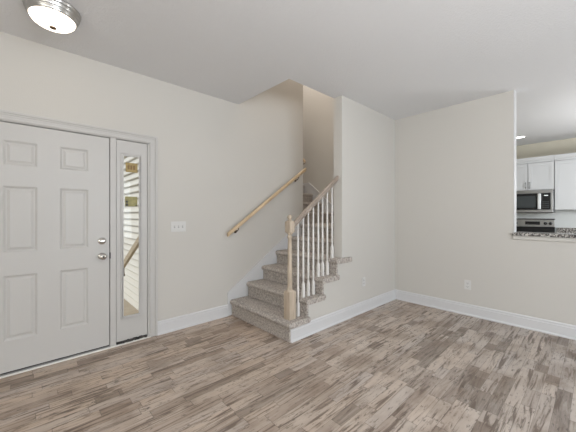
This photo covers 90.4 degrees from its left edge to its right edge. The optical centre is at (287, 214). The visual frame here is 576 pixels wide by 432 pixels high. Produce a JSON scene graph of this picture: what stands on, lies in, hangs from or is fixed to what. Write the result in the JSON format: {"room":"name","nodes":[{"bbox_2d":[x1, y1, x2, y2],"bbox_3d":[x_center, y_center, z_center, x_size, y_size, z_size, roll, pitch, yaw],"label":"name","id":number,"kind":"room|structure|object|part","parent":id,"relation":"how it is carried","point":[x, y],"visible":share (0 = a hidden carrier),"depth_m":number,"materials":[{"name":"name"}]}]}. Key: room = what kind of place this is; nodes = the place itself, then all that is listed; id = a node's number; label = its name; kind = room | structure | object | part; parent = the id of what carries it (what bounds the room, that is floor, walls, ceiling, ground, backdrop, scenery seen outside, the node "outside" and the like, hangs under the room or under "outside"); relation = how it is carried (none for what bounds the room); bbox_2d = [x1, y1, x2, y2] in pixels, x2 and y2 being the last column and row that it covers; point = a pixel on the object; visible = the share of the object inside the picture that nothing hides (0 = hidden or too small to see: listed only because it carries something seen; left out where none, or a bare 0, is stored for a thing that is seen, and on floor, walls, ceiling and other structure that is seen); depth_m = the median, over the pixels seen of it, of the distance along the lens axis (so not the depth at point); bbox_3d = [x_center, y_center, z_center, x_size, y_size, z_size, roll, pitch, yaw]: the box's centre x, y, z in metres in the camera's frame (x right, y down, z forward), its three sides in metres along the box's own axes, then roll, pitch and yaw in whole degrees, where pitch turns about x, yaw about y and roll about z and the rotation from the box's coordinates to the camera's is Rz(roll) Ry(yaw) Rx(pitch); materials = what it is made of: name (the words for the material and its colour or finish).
{"room":"entryway","nodes":[
{"label":"entryway","id":0,"kind":"room"},
{"bbox_2d":[124,156,138,310],"bbox_3d":[-2.816,-0.161,5.258,0.110,3.630,4.856,0,0,-43],"label":"wall","id":1,"kind":"structure","parent":0,"point":[131,180],"depth_m":5.28,"materials":[{"name":"beige plastic"}]},
{"bbox_2d":[0,31,302,320],"bbox_3d":[-2.245,-1.306,2.384,6.643,5.200,0.140,0,0,-43],"label":"wall","id":2,"kind":"structure","parent":0,"point":[219,160],"depth_m":3.33,"materials":[{"name":"grey paint"}]},
{"bbox_2d":[0,109,157,378],"bbox_3d":[-1.960,0.233,2.598,1.457,2.122,0.211,0,0,-43],"label":"door","id":3,"kind":"structure","parent":2,"relation":"in","point":[58,177],"depth_m":2.52,"materials":[{"name":"grey paint"}]},
{"bbox_3d":[-2.105,1.278,2.483,0.953,0.008,0.104,0,0,-43],"label":"sill plate","id":4,"kind":"part","parent":3,"relation":"part of","materials":[{"name":"white wood"}]},
{"bbox_3d":[-1.747,0.399,2.698,0.060,0.060,0.062,0,0,-43],"label":"knob","id":5,"kind":"part","parent":3,"relation":"part of","materials":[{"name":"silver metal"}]},
{"bbox_2d":[116,140,146,344],"bbox_3d":[-1.594,0.273,2.919,0.282,2.018,0.062,0,0,-43],"label":"window","id":6,"kind":"structure","parent":3,"relation":"attached to","point":[132,327],"depth_m":2.90,"materials":[{"name":"grey paint"}]},
{"bbox_2d":[171,221,185,231],"bbox_3d":[-1.229,0.139,3.215,0.170,0.116,0.019,0,0,-43],"label":"switch plate","id":7,"kind":"object","parent":2,"relation":"attached to","point":[180,226],"visible":1,"depth_m":3.22,"materials":[{"name":"white plastic"}]},
{"bbox_2d":[158,304,227,335],"bbox_3d":[-1.080,1.222,3.349,0.860,0.145,0.024,0,0,-43],"label":"baseboard","id":8,"kind":"structure","parent":2,"relation":"attached to","point":[165,326],"depth_m":3.31,"materials":[{"name":"white paint"}]},
{"bbox_2d":[227,219,302,315],"bbox_3d":[-0.261,0.681,4.113,1.381,1.226,0.016,0,0,-43],"label":"trim","id":9,"kind":"structure","parent":2,"relation":"attached to","point":[240,289],"depth_m":3.95,"materials":[{"name":"white paint"}]},
{"bbox_2d":[227,168,305,236],"bbox_3d":[-0.257,-0.228,4.062,1.400,1.012,0.096,0,0,-43],"label":"wall handrail","id":10,"kind":"object","parent":2,"relation":"attached to","point":[281,189],"visible":1,"depth_m":3.92,"materials":[{"name":"brown wood"}]},
{"bbox_2d":[0,299,575,431],"bbox_3d":[1.635,1.344,1.509,11.150,0.100,6.694,0,0,-43],"label":"floor","id":11,"kind":"structure","parent":0,"point":[396,365],"depth_m":2.19,"materials":[{"name":"brown wood"}]},
{"bbox_2d":[230,185,351,342],"bbox_3d":[-0.287,0.351,4.811,2.245,1.886,3.308,0,0,-43],"label":"staircase","id":12,"kind":"structure","parent":11,"relation":"on","point":[263,307],"depth_m":3.53,"materials":[{"name":"carpet"}]},
{"bbox_2d":[284,176,338,320],"bbox_3d":[0.294,0.308,3.245,0.839,1.565,0.089,0,0,-43],"label":"stair railing","id":13,"kind":"object","parent":12,"relation":"on","point":[291,308],"visible":1,"depth_m":3.11,"materials":[{"name":"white wood"}]},
{"bbox_3d":[0.327,-0.163,3.266,0.760,0.624,0.053,0,0,-43],"label":"rail","id":14,"kind":"part","parent":13,"relation":"part of","materials":[{"name":"beige wood"}]},
{"bbox_2d":[516,218,554,232],"bbox_3d":[4.726,0.690,5.639,0.719,1.206,0.746,0,0,-43],"label":"stove","id":15,"kind":"object","parent":11,"relation":"on","point":[522,224],"visible":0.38,"depth_m":5.74,"materials":[{"name":"silver metal"}]},
{"bbox_3d":[4.953,0.311,5.850,0.097,0.119,0.746,0,0,-43],"label":"panel","id":16,"kind":"part","parent":15,"relation":"part of","materials":[{"name":"black glass"}]},
{"bbox_3d":[4.946,0.177,5.843,0.117,0.147,0.746,0,0,-43],"label":"control panel","id":17,"kind":"part","parent":15,"relation":"part of","materials":[{"name":"silver metal"}]},
{"bbox_3d":[5.609,0.856,4.740,0.644,0.874,1.739,0,0,-43],"label":"base cabinet","id":18,"kind":"object","parent":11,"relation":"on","visible":0},
{"bbox_2d":[556,228,575,233],"bbox_3d":[5.614,0.339,4.746,0.628,0.160,1.739,0,0,-43],"label":"countertop","id":19,"kind":"structure","parent":18,"relation":"on","point":[558,230],"depth_m":5.48,"materials":[{"name":"stone"}]},
{"bbox_2d":[0,0,575,145],"bbox_3d":[1.683,-1.511,1.458,11.150,0.130,6.554,0,0,-43],"label":"ceiling","id":20,"kind":"structure","parent":0,"point":[396,59],"depth_m":2.49,"materials":[{"name":"white paint"}]},
{"bbox_2d":[22,0,80,32],"bbox_3d":[-1.654,-1.373,2.012,0.324,0.147,0.324,0,0,-43],"label":"ceiling light","id":21,"kind":"object","parent":20,"relation":"attached to","point":[58,16],"visible":1,"depth_m":1.95,"materials":[{"name":"white glass"}]},
{"bbox_3d":[-1.654,-1.344,2.012,0.257,0.060,0.257,0,0,-43],"label":"lamp shade","id":22,"kind":"part","parent":21,"relation":"part of","materials":[{"name":"white glass"}]},
{"bbox_2d":[309,95,394,319],"bbox_3d":[0.834,-0.076,3.726,2.334,2.740,0.125,0,0,-43],"label":"wall","id":23,"kind":"structure","parent":0,"point":[364,137],"depth_m":3.77,"materials":[{"name":"grey paint"}]},
{"bbox_2d":[290,289,395,342],"bbox_3d":[0.841,1.222,3.631,2.213,0.145,0.024,0,0,-43],"label":"baseboard","id":24,"kind":"structure","parent":23,"relation":"attached to","point":[321,323],"depth_m":3.41,"materials":[{"name":"white paint"}]},
{"bbox_2d":[303,85,575,324],"bbox_3d":[1.863,-1.306,4.245,0.120,5.200,7.100,0,0,-43],"label":"wall","id":25,"kind":"structure","parent":0,"point":[454,165],"depth_m":3.71,"materials":[{"name":"grey paint"}]},
{"bbox_2d":[303,183,333,222],"bbox_3d":[0.925,-0.229,5.156,0.018,0.805,1.849,0,0,-43],"label":"trim","id":26,"kind":"structure","parent":25,"relation":"attached to","point":[308,188],"depth_m":5.55,"materials":[{"name":"white paint"}]},
{"bbox_2d":[464,280,470,289],"bbox_3d":[2.306,0.906,3.671,0.009,0.120,0.074,0,0,-43],"label":"wall outlet","id":27,"kind":"object","parent":25,"relation":"attached to","point":[467,283],"visible":1,"depth_m":3.67,"materials":[{"name":"white plastic"}]},
{"bbox_2d":[396,289,575,339],"bbox_3d":[2.933,1.222,2.982,0.024,0.145,3.792,0,0,-43],"label":"baseboard","id":28,"kind":"structure","parent":25,"relation":"attached to","point":[555,328],"depth_m":3.45,"materials":[{"name":"white paint"}]},
{"bbox_2d":[514,90,515,231],"bbox_3d":[2.673,-0.618,3.368,0.122,1.656,0.008,0,0,-43],"label":"trim","id":29,"kind":"structure","parent":25,"relation":"attached to","point":[514,90],"depth_m":3.33,"materials":[{"name":"white paint"}]},
{"bbox_2d":[512,232,575,237],"bbox_3d":[3.525,0.228,2.521,0.301,0.033,2.419,0,0,-43],"label":"granite ledge","id":30,"kind":"object","parent":25,"relation":"on","point":[539,234],"visible":1,"depth_m":3.14,"materials":[{"name":"multicoloured stone"}]},
{"bbox_2d":[513,235,575,241],"bbox_3d":[3.426,0.268,2.451,0.020,0.045,2.384,0,0,-43],"label":"trim","id":31,"kind":"structure","parent":25,"relation":"attached to","point":[558,239],"depth_m":3.11,"materials":[{"name":"grey wood"}]},
{"bbox_2d":[516,138,575,158],"bbox_3d":[5.989,-0.076,4.895,0.120,2.740,5.450,0,0,-43],"label":"wall","id":32,"kind":"structure","parent":0,"point":[564,146],"depth_m":5.71,"materials":[{"name":"beige paint"}]},
{"bbox_2d":[516,155,554,190],"bbox_3d":[4.843,-0.788,5.741,0.409,0.635,0.764,0,0,-43],"label":"upper cabinet","id":33,"kind":"object","parent":32,"relation":"attached to","point":[533,173],"visible":0.85,"depth_m":5.54,"materials":[{"name":"grey paint"}]},
{"bbox_3d":[4.600,-0.736,5.777,0.020,0.517,0.374,0,0,-43],"label":"door","id":34,"kind":"part","parent":33,"relation":"part of","materials":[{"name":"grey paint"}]},
{"bbox_2d":[516,189,554,212],"bbox_3d":[4.821,-0.247,5.728,0.458,0.442,0.746,0,0,-43],"label":"microwave","id":35,"kind":"object","parent":33,"relation":"attached to","point":[529,201],"visible":0.81,"depth_m":5.51,"materials":[{"name":"silver metal"}]},
{"bbox_3d":[4.640,-0.246,5.669,0.021,0.316,0.586,0,0,-43],"label":"door","id":36,"kind":"part","parent":35,"relation":"part of","materials":[{"name":"black glass"}]},
{"bbox_3d":[4.695,-0.436,5.611,0.019,0.061,0.746,0,0,-43],"label":"vent panel","id":37,"kind":"part","parent":35,"relation":"part of","materials":[{"name":"silver metal"}]},
{"bbox_3d":[4.695,-0.057,5.611,0.019,0.059,0.746,0,0,-43],"label":"panel","id":38,"kind":"part","parent":35,"relation":"part of","materials":[{"name":"silver metal"}]},
{"bbox_3d":[4.792,-0.247,5.455,0.045,0.298,0.042,0,0,-43],"label":"handle","id":39,"kind":"part","parent":35,"relation":"part of","materials":[{"name":"silver metal"}]},
{"bbox_3d":[4.884,-0.246,5.405,0.021,0.316,0.127,0,0,-43],"label":"control panel","id":40,"kind":"part","parent":35,"relation":"part of","materials":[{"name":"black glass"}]},
{"bbox_3d":[4.937,-0.246,5.347,0.021,0.319,0.030,0,0,-43],"label":"trim","id":41,"kind":"part","parent":35,"relation":"part of","materials":[{"name":"silver metal"}]},
{"bbox_3d":[4.723,-1.054,5.630,0.080,0.104,0.764,0,0,-43],"label":"crown","id":42,"kind":"part","parent":33,"relation":"part of","materials":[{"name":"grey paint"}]},
{"bbox_3d":[4.860,-0.736,5.496,0.020,0.517,0.374,0,0,-43],"label":"door","id":43,"kind":"part","parent":33,"relation":"part of","materials":[{"name":"grey paint"}]},
{"bbox_2d":[516,210,575,232],"bbox_3d":[5.316,-0.066,5.532,0.002,0.880,3.300,0,0,-43],"label":"backsplash","id":44,"kind":"structure","parent":32,"relation":"attached to","point":[563,218],"depth_m":5.57,"materials":[{"name":"white paint"}]},
{"bbox_2d":[554,152,575,209],"bbox_3d":[5.390,-0.594,5.151,0.409,1.025,0.840,0,0,-43],"label":"upper cabinet","id":45,"kind":"object","parent":32,"relation":"attached to","point":[565,164],"visible":1,"depth_m":5.25,"materials":[{"name":"grey paint"}]},
{"bbox_3d":[5.269,-1.054,5.040,0.080,0.104,0.840,0,0,-43],"label":"crown","id":46,"kind":"part","parent":45,"relation":"part of","materials":[{"name":"grey paint"}]},
{"label":"outside","id":47,"kind":"structure","parent":0,"visible":0},
{"bbox_2d":[124,299,138,315],"bbox_3d":[-7.358,1.724,5.006,20.000,0.140,10.656,0,0,-43],"label":"ground","id":48,"kind":"structure","parent":47,"point":[129,309],"depth_m":4.97,"materials":[{"name":"concrete"}]},
{"bbox_2d":[124,236,138,275],"bbox_3d":[-2.228,0.937,4.056,0.060,1.433,1.200,0,0,-43],"label":"railing","id":49,"kind":"object","parent":48,"relation":"on","point":[135,245],"visible":0.12,"depth_m":4.00,"materials":[{"name":"beige wood"}]}
]}

